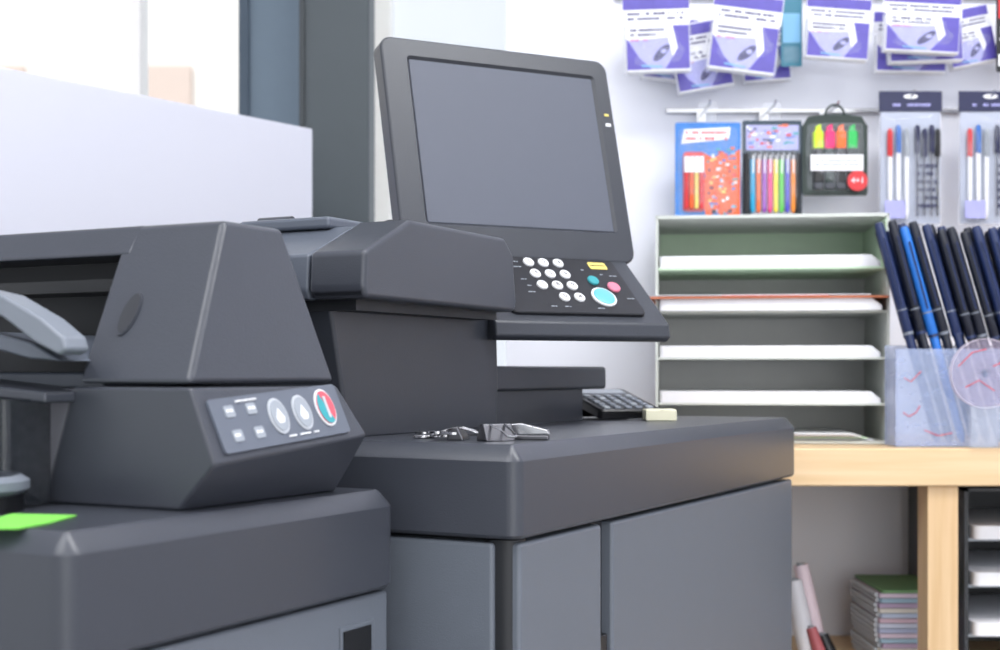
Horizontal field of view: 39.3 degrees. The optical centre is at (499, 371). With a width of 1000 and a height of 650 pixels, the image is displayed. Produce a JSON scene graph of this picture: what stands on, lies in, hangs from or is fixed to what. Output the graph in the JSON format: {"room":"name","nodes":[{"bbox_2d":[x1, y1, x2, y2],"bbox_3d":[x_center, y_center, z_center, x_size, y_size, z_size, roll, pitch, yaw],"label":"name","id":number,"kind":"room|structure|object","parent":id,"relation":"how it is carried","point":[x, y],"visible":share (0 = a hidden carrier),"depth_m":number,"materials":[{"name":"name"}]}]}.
{"room":"print shop","nodes":[
{"label":"print shop","id":0,"kind":"room"},
{"bbox_2d":[299,0,374,221],"bbox_3d":[-0.307,-0.250,2.656,0.129,2.800,0.128,0,0,0],"label":"pillar","id":1,"kind":"structure","parent":0,"point":[339,34],"depth_m":2.60,"materials":[{"name":"grey paint"}]},
{"bbox_2d":[507,0,999,635],"bbox_3d":[1.256,-0.250,2.510,2.488,2.800,0.120,0,0,0],"label":"wall","id":2,"kind":"structure","parent":0,"point":[842,533],"depth_m":2.45,"materials":[{"name":"white paint"}]},
{"bbox_2d":[666,89,995,121],"bbox_3d":[0.800,-0.548,2.383,1.200,0.228,0.132,0,0,0],"label":"rail","id":3,"kind":"object","parent":2,"relation":"attached to","point":[700,113],"visible":0.56,"depth_m":2.44,"materials":[{"name":"silver metal"}]},
{"bbox_2d":[622,0,690,74],"bbox_3d":[0.264,-0.565,2.350,0.120,0.138,0.029,0,0,0],"label":"pack","id":4,"kind":"object","parent":3,"relation":"hanging from","point":[651,47],"visible":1,"depth_m":2.34,"materials":[{"name":"white paper"}]},
{"bbox_2d":[630,28,663,35],"bbox_3d":[0.246,-0.568,2.339,0.056,0.011,0.001,-2,0,0],"label":"print","id":5,"kind":"object","parent":4,"relation":"on","point":[633,31],"depth_m":2.34},
{"bbox_2d":[627,11,682,20],"bbox_3d":[0.261,-0.597,2.349,0.094,0.012,0.001,-2,0,0],"label":"print","id":6,"kind":"object","parent":4,"relation":"on","point":[631,15],"depth_m":2.35},
{"bbox_2d":[642,19,698,82],"bbox_3d":[0.293,-0.557,2.425,0.102,0.124,0.031,0,0,0],"label":"pack","id":7,"kind":"object","parent":3,"relation":"hanging from","point":[670,77],"visible":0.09,"depth_m":2.42,"materials":[{"name":"white paper"}]},
{"bbox_2d":[674,19,733,95],"bbox_3d":[0.343,-0.538,2.395,0.120,0.137,0.031,0,0,0],"label":"pack","id":8,"kind":"object","parent":3,"relation":"hanging from","point":[699,79],"visible":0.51,"depth_m":2.38,"materials":[{"name":"white paper"}]},
{"bbox_2d":[690,51,705,58],"bbox_3d":[0.327,-0.538,2.384,0.048,0.010,0.001,-10,0,0],"label":"print","id":9,"kind":"object","parent":8,"relation":"on","point":[693,54],"depth_m":2.38},
{"bbox_2d":[690,36,709,44],"bbox_3d":[0.336,-0.567,2.394,0.082,0.011,0.001,-10,0,0],"label":"print","id":10,"kind":"object","parent":8,"relation":"on","point":[694,40],"depth_m":2.39},
{"bbox_2d":[675,123,740,215],"bbox_3d":[0.350,-0.356,2.360,0.110,0.198,0.032,0,0,0],"label":"pack","id":11,"kind":"object","parent":3,"relation":"hanging from","point":[707,155],"visible":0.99,"depth_m":2.36,"materials":[{"name":"cardboard"}]},
{"bbox_2d":[685,131,726,139],"bbox_3d":[0.347,-0.398,2.356,0.070,0.014,0.001,0,0,0],"label":"print","id":12,"kind":"object","parent":11,"relation":"on","point":[689,135],"depth_m":2.36,"materials":[{"name":"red paper"}]},
{"bbox_2d":[709,158,725,201],"bbox_3d":[0.375,-0.324,2.356,0.048,0.074,0.001,0,0,0],"label":"art","id":13,"kind":"object","parent":11,"relation":"attached to","point":[717,166],"depth_m":2.36},
{"bbox_2d":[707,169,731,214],"bbox_3d":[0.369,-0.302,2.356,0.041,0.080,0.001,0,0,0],"label":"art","id":14,"kind":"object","parent":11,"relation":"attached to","point":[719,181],"depth_m":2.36},
{"bbox_2d":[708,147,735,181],"bbox_3d":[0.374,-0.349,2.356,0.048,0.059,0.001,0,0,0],"label":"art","id":15,"kind":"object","parent":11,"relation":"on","point":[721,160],"depth_m":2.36},
{"bbox_2d":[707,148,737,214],"bbox_3d":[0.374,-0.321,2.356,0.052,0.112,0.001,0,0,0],"label":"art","id":16,"kind":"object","parent":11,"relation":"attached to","point":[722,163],"depth_m":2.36,"materials":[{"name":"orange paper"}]},
{"bbox_2d":[709,151,735,214],"bbox_3d":[0.374,-0.318,2.356,0.044,0.108,0.001,0,0,0],"label":"art","id":17,"kind":"object","parent":11,"relation":"attached to","point":[722,164],"depth_m":2.36},
{"bbox_2d":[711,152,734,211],"bbox_3d":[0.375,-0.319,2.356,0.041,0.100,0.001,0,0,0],"label":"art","id":18,"kind":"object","parent":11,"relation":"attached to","point":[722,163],"depth_m":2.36},
{"bbox_2d":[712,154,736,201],"bbox_3d":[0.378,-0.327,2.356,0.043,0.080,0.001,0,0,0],"label":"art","id":19,"kind":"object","parent":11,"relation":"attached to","point":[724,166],"depth_m":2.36,"materials":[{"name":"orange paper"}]},
{"bbox_2d":[715,151,735,207],"bbox_3d":[0.379,-0.323,2.356,0.035,0.096,0.001,0,0,0],"label":"art","id":20,"kind":"object","parent":11,"relation":"attached to","point":[725,161],"depth_m":2.36,"materials":[{"name":"multicoloured paper"}]},
{"bbox_2d":[707,0,783,77],"bbox_3d":[0.409,-0.564,2.345,0.134,0.149,0.029,0,0,0],"label":"pack","id":21,"kind":"object","parent":3,"relation":"hanging from","point":[737,47],"visible":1,"depth_m":2.33,"materials":[{"name":"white paper"}]},
{"bbox_2d":[717,25,751,34],"bbox_3d":[0.391,-0.570,2.334,0.056,0.012,0.001,7,0,0],"label":"print","id":22,"kind":"object","parent":21,"relation":"attached to","point":[721,29],"depth_m":2.34},
{"bbox_2d":[718,8,774,21],"bbox_3d":[0.412,-0.597,2.344,0.097,0.012,0.001,7,0,0],"label":"print","id":23,"kind":"object","parent":21,"relation":"on","point":[728,14],"depth_m":2.34},
{"bbox_2d":[742,25,790,83],"bbox_3d":[0.459,-0.550,2.425,0.093,0.108,0.030,0,0,0],"label":"pack","id":24,"kind":"object","parent":3,"relation":"hanging from","point":[781,74],"visible":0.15,"depth_m":2.42,"materials":[{"name":"white paper"}]},
{"bbox_2d":[742,120,801,214],"bbox_3d":[0.459,-0.357,2.362,0.100,0.193,0.035,0,0,0],"label":"pack","id":25,"kind":"object","parent":3,"relation":"hanging from","point":[771,149],"visible":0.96,"depth_m":2.35,"materials":[{"name":"multicoloured plastic"}]},
{"bbox_2d":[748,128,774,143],"bbox_3d":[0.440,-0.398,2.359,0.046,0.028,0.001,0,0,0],"label":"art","id":26,"kind":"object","parent":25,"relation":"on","point":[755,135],"depth_m":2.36},
{"bbox_2d":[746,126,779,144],"bbox_3d":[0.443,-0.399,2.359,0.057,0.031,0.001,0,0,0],"label":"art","id":27,"kind":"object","parent":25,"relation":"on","point":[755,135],"depth_m":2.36,"materials":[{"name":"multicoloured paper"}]},
{"bbox_2d":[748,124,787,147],"bbox_3d":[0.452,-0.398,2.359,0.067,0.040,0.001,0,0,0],"label":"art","id":28,"kind":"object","parent":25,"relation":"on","point":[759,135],"depth_m":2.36},
{"bbox_2d":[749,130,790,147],"bbox_3d":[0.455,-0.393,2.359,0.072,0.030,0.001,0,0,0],"label":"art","id":29,"kind":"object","parent":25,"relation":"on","point":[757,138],"depth_m":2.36,"materials":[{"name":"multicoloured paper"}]},
{"bbox_2d":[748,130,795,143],"bbox_3d":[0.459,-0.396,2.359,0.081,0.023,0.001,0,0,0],"label":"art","id":30,"kind":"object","parent":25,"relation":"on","point":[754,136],"depth_m":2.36},
{"bbox_2d":[752,127,798,144],"bbox_3d":[0.464,-0.398,2.359,0.079,0.030,0.001,0,0,0],"label":"art","id":31,"kind":"object","parent":25,"relation":"on","point":[760,135],"depth_m":2.36,"materials":[{"name":"multicoloured paper"}]},
{"bbox_2d":[781,0,801,66],"bbox_3d":[0.496,-0.580,2.384,0.036,0.120,0.016,0,0,0],"label":"pack","id":32,"kind":"object","parent":3,"relation":"hanging from","point":[791,26],"visible":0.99,"depth_m":2.38,"materials":[{"name":"teal plastic"}]},
{"bbox_2d":[802,104,867,195],"bbox_3d":[0.564,-0.374,2.360,0.110,0.155,0.039,0,0,0],"label":"pack","id":33,"kind":"object","parent":3,"relation":"hanging from","point":[834,146],"visible":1,"depth_m":2.35,"materials":[{"name":"black plastic"}]},
{"bbox_2d":[815,160,858,164],"bbox_3d":[0.564,-0.350,2.343,0.072,0.009,0.001,0,0,0],"label":"print","id":34,"kind":"object","parent":33,"relation":"attached to","point":[817,162],"depth_m":2.34,"materials":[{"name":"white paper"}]},
{"bbox_2d":[804,0,871,62],"bbox_3d":[0.566,-0.574,2.350,0.118,0.116,0.031,0,0,0],"label":"pack","id":35,"kind":"object","parent":3,"relation":"hanging from","point":[836,30],"visible":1,"depth_m":2.34,"materials":[{"name":"white paper"}]},
{"bbox_2d":[812,22,845,29],"bbox_3d":[0.550,-0.578,2.339,0.055,0.009,0.001,4,0,0],"label":"print","id":36,"kind":"object","parent":35,"relation":"on","point":[815,25],"depth_m":2.34},
{"bbox_2d":[811,9,864,18],"bbox_3d":[0.567,-0.601,2.349,0.091,0.010,0.001,4,0,0],"label":"print","id":37,"kind":"object","parent":35,"relation":"on","point":[815,13],"depth_m":2.35},
{"bbox_2d":[873,11,945,74],"bbox_3d":[0.699,-0.560,2.388,0.130,0.111,0.030,0,0,0],"label":"pack","id":38,"kind":"object","parent":3,"relation":"hanging from","point":[880,66],"visible":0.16,"depth_m":2.38,"materials":[{"name":"white paper"}]},
{"bbox_2d":[879,91,941,222],"bbox_3d":[0.690,-0.359,2.355,0.108,0.225,0.039,0,0,0],"label":"pack","id":39,"kind":"object","parent":3,"relation":"hanging from","point":[910,134],"visible":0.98,"depth_m":2.35,"materials":[{"name":"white plastic"}]},
{"bbox_2d":[893,104,929,105],"bbox_3d":[0.692,-0.449,2.352,0.063,0.004,0.001,0,0,0],"label":"print","id":40,"kind":"object","parent":39,"relation":"on","point":[893,104],"depth_m":2.35},
{"bbox_2d":[917,164,937,206],"bbox_3d":[0.715,-0.312,2.342,0.034,0.073,0.001,0,0,0],"label":"print","id":41,"kind":"object","parent":39,"relation":"attached to","point":[927,174],"depth_m":2.35},
{"bbox_2d":[882,0,961,55],"bbox_3d":[0.700,-0.578,2.326,0.136,0.112,0.029,0,0,0],"label":"pack","id":42,"kind":"object","parent":3,"relation":"hanging from","point":[918,27],"visible":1,"depth_m":2.32,"materials":[{"name":"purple paper"}]},
{"bbox_2d":[892,16,931,23],"bbox_3d":[0.681,-0.582,2.315,0.065,0.009,0.001,3,0,0],"label":"print","id":43,"kind":"object","parent":42,"relation":"on","point":[895,19],"depth_m":2.32},
{"bbox_2d":[889,4,953,12],"bbox_3d":[0.700,-0.604,2.325,0.107,0.010,0.001,3,0,0],"label":"print","id":44,"kind":"object","parent":42,"relation":"on","point":[893,8],"depth_m":2.32},
{"bbox_2d":[884,11,962,64],"bbox_3d":[0.715,-0.570,2.357,0.135,0.112,0.031,0,0,0],"label":"pack","id":45,"kind":"object","parent":3,"relation":"hanging from","point":[892,58],"visible":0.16,"depth_m":2.35,"materials":[{"name":"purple paper"}]},
{"bbox_2d":[948,3,995,70],"bbox_3d":[0.801,-0.571,2.395,0.105,0.118,0.030,0,0,0],"label":"pack","id":46,"kind":"object","parent":3,"relation":"hanging from","point":[978,43],"visible":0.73,"depth_m":2.38,"materials":[{"name":"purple paper"}]},
{"bbox_2d":[962,32,974,38],"bbox_3d":[0.788,-0.571,2.384,0.042,0.009,0.001,-12,0,0],"label":"print","id":47,"kind":"object","parent":46,"relation":"on","point":[965,35],"depth_m":2.38},
{"bbox_2d":[961,17,984,26],"bbox_3d":[0.794,-0.596,2.394,0.070,0.009,0.001,-12,0,0],"label":"print","id":48,"kind":"object","parent":46,"relation":"on","point":[966,21],"depth_m":2.39},
{"bbox_2d":[959,91,999,222],"bbox_3d":[0.824,-0.359,2.355,0.108,0.225,0.036,0,0,0],"label":"pack","id":49,"kind":"object","parent":3,"relation":"hanging from","point":[979,112],"visible":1,"depth_m":2.35,"materials":[{"name":"white plastic"}]},
{"bbox_2d":[973,104,998,105],"bbox_3d":[0.825,-0.449,2.352,0.063,0.004,0.001,0,0,0],"label":"print","id":50,"kind":"object","parent":49,"relation":"on","point":[973,104],"depth_m":2.35},
{"bbox_2d":[997,164,999,206],"bbox_3d":[0.849,-0.312,2.342,0.034,0.073,0.001,0,0,0],"label":"print","id":51,"kind":"object","parent":49,"relation":"attached to","point":[998,165],"depth_m":2.35},
{"bbox_2d":[996,0,999,71],"bbox_3d":[0.874,-0.573,2.358,0.076,0.135,0.004,0,0,0],"label":"pack","id":52,"kind":"object","parent":3,"relation":"hanging from","point":[997,1],"visible":1,"depth_m":2.36,"materials":[{"name":"plastic"}]},
{"bbox_3d":[-0.700,1.175,0.000,6.600,0.050,6.000,0,0,0],"label":"floor","id":53,"kind":"structure","parent":0,"visible":0},
{"bbox_2d":[0,67,311,234],"bbox_3d":[-0.786,0.366,1.812,0.050,1.567,1.500,0,0,36],"label":"panel","id":54,"kind":"object","parent":53,"relation":"on","point":[74,155],"visible":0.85,"depth_m":2.08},
{"bbox_2d":[0,221,390,649],"bbox_3d":[-0.425,0.516,1.162,0.560,1.268,0.381,0,0,28],"label":"printer","id":55,"kind":"object","parent":53,"relation":"on","point":[211,515],"visible":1,"depth_m":1.05,"materials":[{"name":"grey plastic"}]},
{"bbox_2d":[0,513,75,528],"bbox_3d":[-0.316,0.099,0.930,0.048,0.001,0.090,0,0,0],"label":"sticky note","id":56,"kind":"object","parent":55,"relation":"on","point":[10,521],"visible":1,"depth_m":0.94,"materials":[{"name":"paper"}]},
{"bbox_2d":[0,290,94,402],"bbox_3d":[-0.381,-0.025,1.126,0.231,0.095,0.218,0,0,0],"label":"tray","id":57,"kind":"object","parent":55,"relation":"on","point":[52,341],"depth_m":1.06,"materials":[{"name":"grey plastic"}]},
{"bbox_2d":[226,398,319,436],"bbox_3d":[-0.172,0.035,1.060,0.001,0.034,0.099,-26,-8,28],"label":"print","id":58,"kind":"object","parent":55,"relation":"attached to","point":[253,407],"depth_m":1.04},
{"bbox_2d":[221,37,793,649],"bbox_3d":[-0.066,0.376,1.689,0.620,1.548,0.838,0,0,28],"label":"printer","id":59,"kind":"object","parent":53,"relation":"on","point":[510,221],"visible":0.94,"depth_m":1.50,"materials":[{"name":"grey plastic"}]},
{"bbox_2d":[241,216,362,231],"bbox_3d":[-0.164,-0.144,1.462,0.110,0.012,0.210,0,0,28],"label":"tray","id":60,"kind":"object","parent":59,"relation":"on","point":[287,223],"depth_m":1.36,"materials":[{"name":"plastic"}]},
{"bbox_2d":[413,430,476,438],"bbox_3d":[-0.057,0.057,1.288,0.084,0.007,0.066,0,0,33],"label":"keys","id":61,"kind":"object","parent":59,"relation":"on","point":[440,433],"visible":0.92,"depth_m":1.28,"materials":[{"name":"silver metal"}]},
{"bbox_2d":[430,426,477,439],"bbox_3d":[-0.038,0.056,1.275,0.055,0.012,0.022,0,0,16],"label":"binder clip","id":62,"kind":"object","parent":59,"relation":"on","point":[461,431],"visible":0.88,"depth_m":1.27,"materials":[{"name":"silver metal"}]},
{"bbox_2d":[474,423,517,441],"bbox_3d":[-0.004,0.054,1.258,0.029,0.016,0.071,0,0,-29],"label":"binder clip","id":63,"kind":"object","parent":59,"relation":"on","point":[486,432],"visible":0.99,"depth_m":1.25,"materials":[{"name":"silver metal"}]},
{"bbox_2d":[511,423,549,439],"bbox_3d":[0.022,0.054,1.275,0.048,0.015,0.010,0,0,12],"label":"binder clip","id":64,"kind":"object","parent":59,"relation":"on","point":[524,431],"visible":0.59,"depth_m":1.27,"materials":[{"name":"silver metal"}]},
{"bbox_2d":[513,261,633,308],"bbox_3d":[0.089,-0.102,1.639,0.139,0.002,0.087,-1,41,-27],"label":"print","id":65,"kind":"object","parent":59,"relation":"attached to","point":[513,261],"depth_m":1.62},
{"bbox_2d":[582,389,658,418],"bbox_3d":[0.149,0.042,1.870,0.090,0.037,0.119,0,0,-21],"label":"calculator","id":66,"kind":"object","parent":59,"relation":"on","point":[599,403],"visible":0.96,"depth_m":1.84,"materials":[{"name":"black plastic"}]},
{"bbox_2d":[642,409,676,420],"bbox_3d":[0.203,0.054,1.788,0.039,0.014,0.045,0,0,0],"label":"sticky note pad","id":67,"kind":"object","parent":59,"relation":"on","point":[647,414],"visible":1,"depth_m":1.76,"materials":[{"name":"yellow paper"}]},
{"bbox_2d":[783,435,999,649],"bbox_3d":[1.261,0.630,2.235,2.078,1.040,0.429,0,0,0],"label":"desk","id":68,"kind":"object","parent":53,"relation":"on","point":[937,469],"depth_m":2.03,"materials":[{"name":"brown wood"}]},
{"bbox_2d":[650,213,889,443],"bbox_3d":[0.422,-0.066,2.256,0.366,0.350,0.274,0,0,7],"label":"organizer","id":69,"kind":"object","parent":68,"relation":"on","point":[787,316],"visible":0.88,"depth_m":2.33,"materials":[{"name":"grey metal"}]},
{"bbox_2d":[658,266,884,279],"bbox_3d":[0.430,-0.159,2.263,0.344,0.003,0.247,0,0,7],"label":"shelf","id":70,"kind":"object","parent":69,"relation":"attached to","point":[664,272],"depth_m":2.22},
{"bbox_2d":[658,400,886,404],"bbox_3d":[0.430,0.049,2.263,0.344,0.003,0.247,0,0,7],"label":"shelf","id":71,"kind":"object","parent":69,"relation":"attached to","point":[660,402],"depth_m":2.14,"materials":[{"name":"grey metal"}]},
{"bbox_2d":[658,357,886,360],"bbox_3d":[0.430,-0.021,2.263,0.344,0.003,0.247,0,0,7],"label":"shelf","id":72,"kind":"object","parent":69,"relation":"attached to","point":[659,358],"depth_m":2.16,"materials":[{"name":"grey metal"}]},
{"bbox_2d":[660,310,886,318],"bbox_3d":[0.430,-0.092,2.263,0.344,0.003,0.247,0,0,7],"label":"shelf","id":73,"kind":"object","parent":69,"relation":"attached to","point":[667,314],"depth_m":2.21,"materials":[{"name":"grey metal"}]},
{"bbox_2d":[792,562,835,649],"bbox_3d":[0.492,0.383,2.183,0.082,0.162,0.068,0,0,33],"label":"rolls","id":74,"kind":"object","parent":68,"relation":"on","point":[809,634],"visible":0.97,"depth_m":2.17,"materials":[{"name":"white paper"}]},
{"bbox_2d":[850,575,917,649],"bbox_3d":[0.637,0.399,2.254,0.111,0.121,0.172,0,0,0],"label":"notebooks","id":75,"kind":"object","parent":68,"relation":"on","point":[884,608],"visible":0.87,"depth_m":2.18,"materials":[{"name":"multicoloured paper"}]},
{"bbox_2d":[876,622,917,627],"bbox_3d":[0.637,0.394,2.255,0.100,0.007,0.170,0,0,0],"label":"notebook","id":76,"kind":"object","parent":75,"relation":"on","point":[878,624],"depth_m":2.17,"materials":[{"name":"grey paper"}]},
{"bbox_2d":[876,627,917,632],"bbox_3d":[0.637,0.402,2.255,0.100,0.007,0.170,0,0,0],"label":"notebook","id":77,"kind":"object","parent":75,"relation":"on","point":[878,629],"depth_m":2.17,"materials":[{"name":"paper"}]},
{"bbox_2d":[877,632,917,637],"bbox_3d":[0.638,0.409,2.255,0.100,0.007,0.170,0,0,0],"label":"notebook","id":78,"kind":"object","parent":75,"relation":"on","point":[879,634],"depth_m":2.17,"materials":[{"name":"pink paper"}]},
{"bbox_2d":[877,607,917,612],"bbox_3d":[0.638,0.370,2.255,0.100,0.007,0.170,0,0,0],"label":"notebook","id":79,"kind":"object","parent":75,"relation":"on","point":[879,609],"depth_m":2.17,"materials":[{"name":"beige paper"}]},
{"bbox_2d":[878,597,917,602],"bbox_3d":[0.640,0.355,2.255,0.100,0.007,0.170,0,0,0],"label":"notebook","id":80,"kind":"object","parent":75,"relation":"on","point":[880,599],"depth_m":2.17,"materials":[{"name":"blue paper"}]},
{"bbox_2d":[879,638,917,642],"bbox_3d":[0.639,0.417,2.255,0.100,0.007,0.170,0,0,0],"label":"notebook","id":81,"kind":"object","parent":75,"relation":"on","point":[881,640],"depth_m":2.17,"materials":[{"name":"blue paper"}]},
{"bbox_2d":[880,613,917,617],"bbox_3d":[0.641,0.378,2.255,0.100,0.007,0.170,0,0,0],"label":"notebook","id":82,"kind":"object","parent":75,"relation":"on","point":[882,615],"depth_m":2.17,"materials":[{"name":"paper"}]},
{"bbox_2d":[881,643,917,647],"bbox_3d":[0.643,0.425,2.255,0.100,0.007,0.170,0,0,0],"label":"notebook","id":83,"kind":"object","parent":75,"relation":"on","point":[883,645],"depth_m":2.17,"materials":[{"name":"pink paper"}]},
{"bbox_2d":[792,636,999,649],"bbox_3d":[1.240,0.475,2.268,1.920,0.030,0.355,0,0,0],"label":"shelf","id":84,"kind":"object","parent":68,"relation":"attached to","point":[840,642],"depth_m":2.36,"materials":[{"name":"brown wood"}]},
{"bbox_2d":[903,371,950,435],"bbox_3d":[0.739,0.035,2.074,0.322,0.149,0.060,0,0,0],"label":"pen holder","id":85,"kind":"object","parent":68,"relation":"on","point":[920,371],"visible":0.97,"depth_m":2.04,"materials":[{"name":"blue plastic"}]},
{"bbox_2d":[875,220,999,442],"bbox_3d":[0.716,-0.060,2.077,0.328,0.329,0.051,0,0,0],"label":"pens","id":86,"kind":"object","parent":85,"relation":"in","point":[919,309],"visible":0.98,"depth_m":2.06,"materials":[{"name":"blue plastic"}]},
{"bbox_2d":[908,486,999,649],"bbox_3d":[0.864,0.317,2.250,0.327,0.284,0.300,0,0,0],"label":"organizer","id":87,"kind":"object","parent":68,"relation":"on","point":[978,506],"visible":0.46,"depth_m":2.15,"materials":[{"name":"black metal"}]},
{"bbox_2d":[968,633,999,636],"bbox_3d":[0.863,0.398,2.251,0.314,0.004,0.278,0,0,0],"label":"shelf","id":88,"kind":"object","parent":87,"relation":"attached to","point":[969,634],"depth_m":2.10,"materials":[{"name":"grey plastic"}]},
{"bbox_2d":[968,583,999,586],"bbox_3d":[0.863,0.323,2.251,0.314,0.004,0.278,0,0,0],"label":"shelf","id":89,"kind":"object","parent":87,"relation":"attached to","point":[969,584],"depth_m":2.10,"materials":[{"name":"grey plastic"}]},
{"bbox_2d":[968,537,999,540],"bbox_3d":[0.863,0.253,2.251,0.314,0.004,0.278,0,0,0],"label":"shelf","id":90,"kind":"object","parent":87,"relation":"attached to","point":[969,538],"depth_m":2.11,"materials":[{"name":"grey plastic"}]},
{"bbox_2d":[949,338,999,407],"bbox_3d":[0.700,0.030,2.020,0.101,0.158,0.012,0,0,0],"label":"disc","id":91,"kind":"object","parent":68,"relation":"on","point":[961,347],"visible":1,"depth_m":2.02,"materials":[{"name":"purple"}]},
{"bbox_3d":[-1.994,0.675,2.950,4.012,0.950,0.100,0,0,0],"label":"wall","id":92,"kind":"structure","parent":0,"visible":0},
{"bbox_2d":[239,0,249,116],"bbox_3d":[-2.000,-0.745,2.922,4.000,1.810,0.115,0,0,0],"label":"window","id":93,"kind":"structure","parent":92,"relation":"in","point":[244,5],"depth_m":2.87,"materials":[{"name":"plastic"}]},
{"bbox_2d":[131,0,147,95],"bbox_3d":[-0.755,-0.745,2.935,0.020,1.810,0.070,0,0,0],"label":"frame post","id":94,"kind":"object","parent":93,"relation":"attached to","point":[139,8],"visible":0.2,"depth_m":2.90,"materials":[{"name":"white metal"}]},
{"bbox_2d":[250,0,298,125],"bbox_3d":[-0.461,-0.745,2.930,0.122,1.810,0.100,0,0,0],"label":"post","id":95,"kind":"object","parent":93,"relation":"attached to","point":[274,24],"visible":0.12,"depth_m":2.88,"materials":[{"name":"metal"}]},
{"bbox_2d":[375,0,393,221],"bbox_3d":[-0.246,-0.695,2.930,0.043,1.710,0.100,0,0,0],"label":"frame post","id":96,"kind":"object","parent":93,"relation":"attached to","point":[384,9],"visible":0.07,"depth_m":2.88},
{"label":"outside","id":97,"kind":"structure","parent":0,"visible":0},
{"bbox_2d":[0,0,238,113],"bbox_3d":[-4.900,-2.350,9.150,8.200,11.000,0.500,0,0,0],"label":"window","id":98,"kind":"structure","parent":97,"point":[193,45],"depth_m":9.00,"materials":[{"name":"glass"}]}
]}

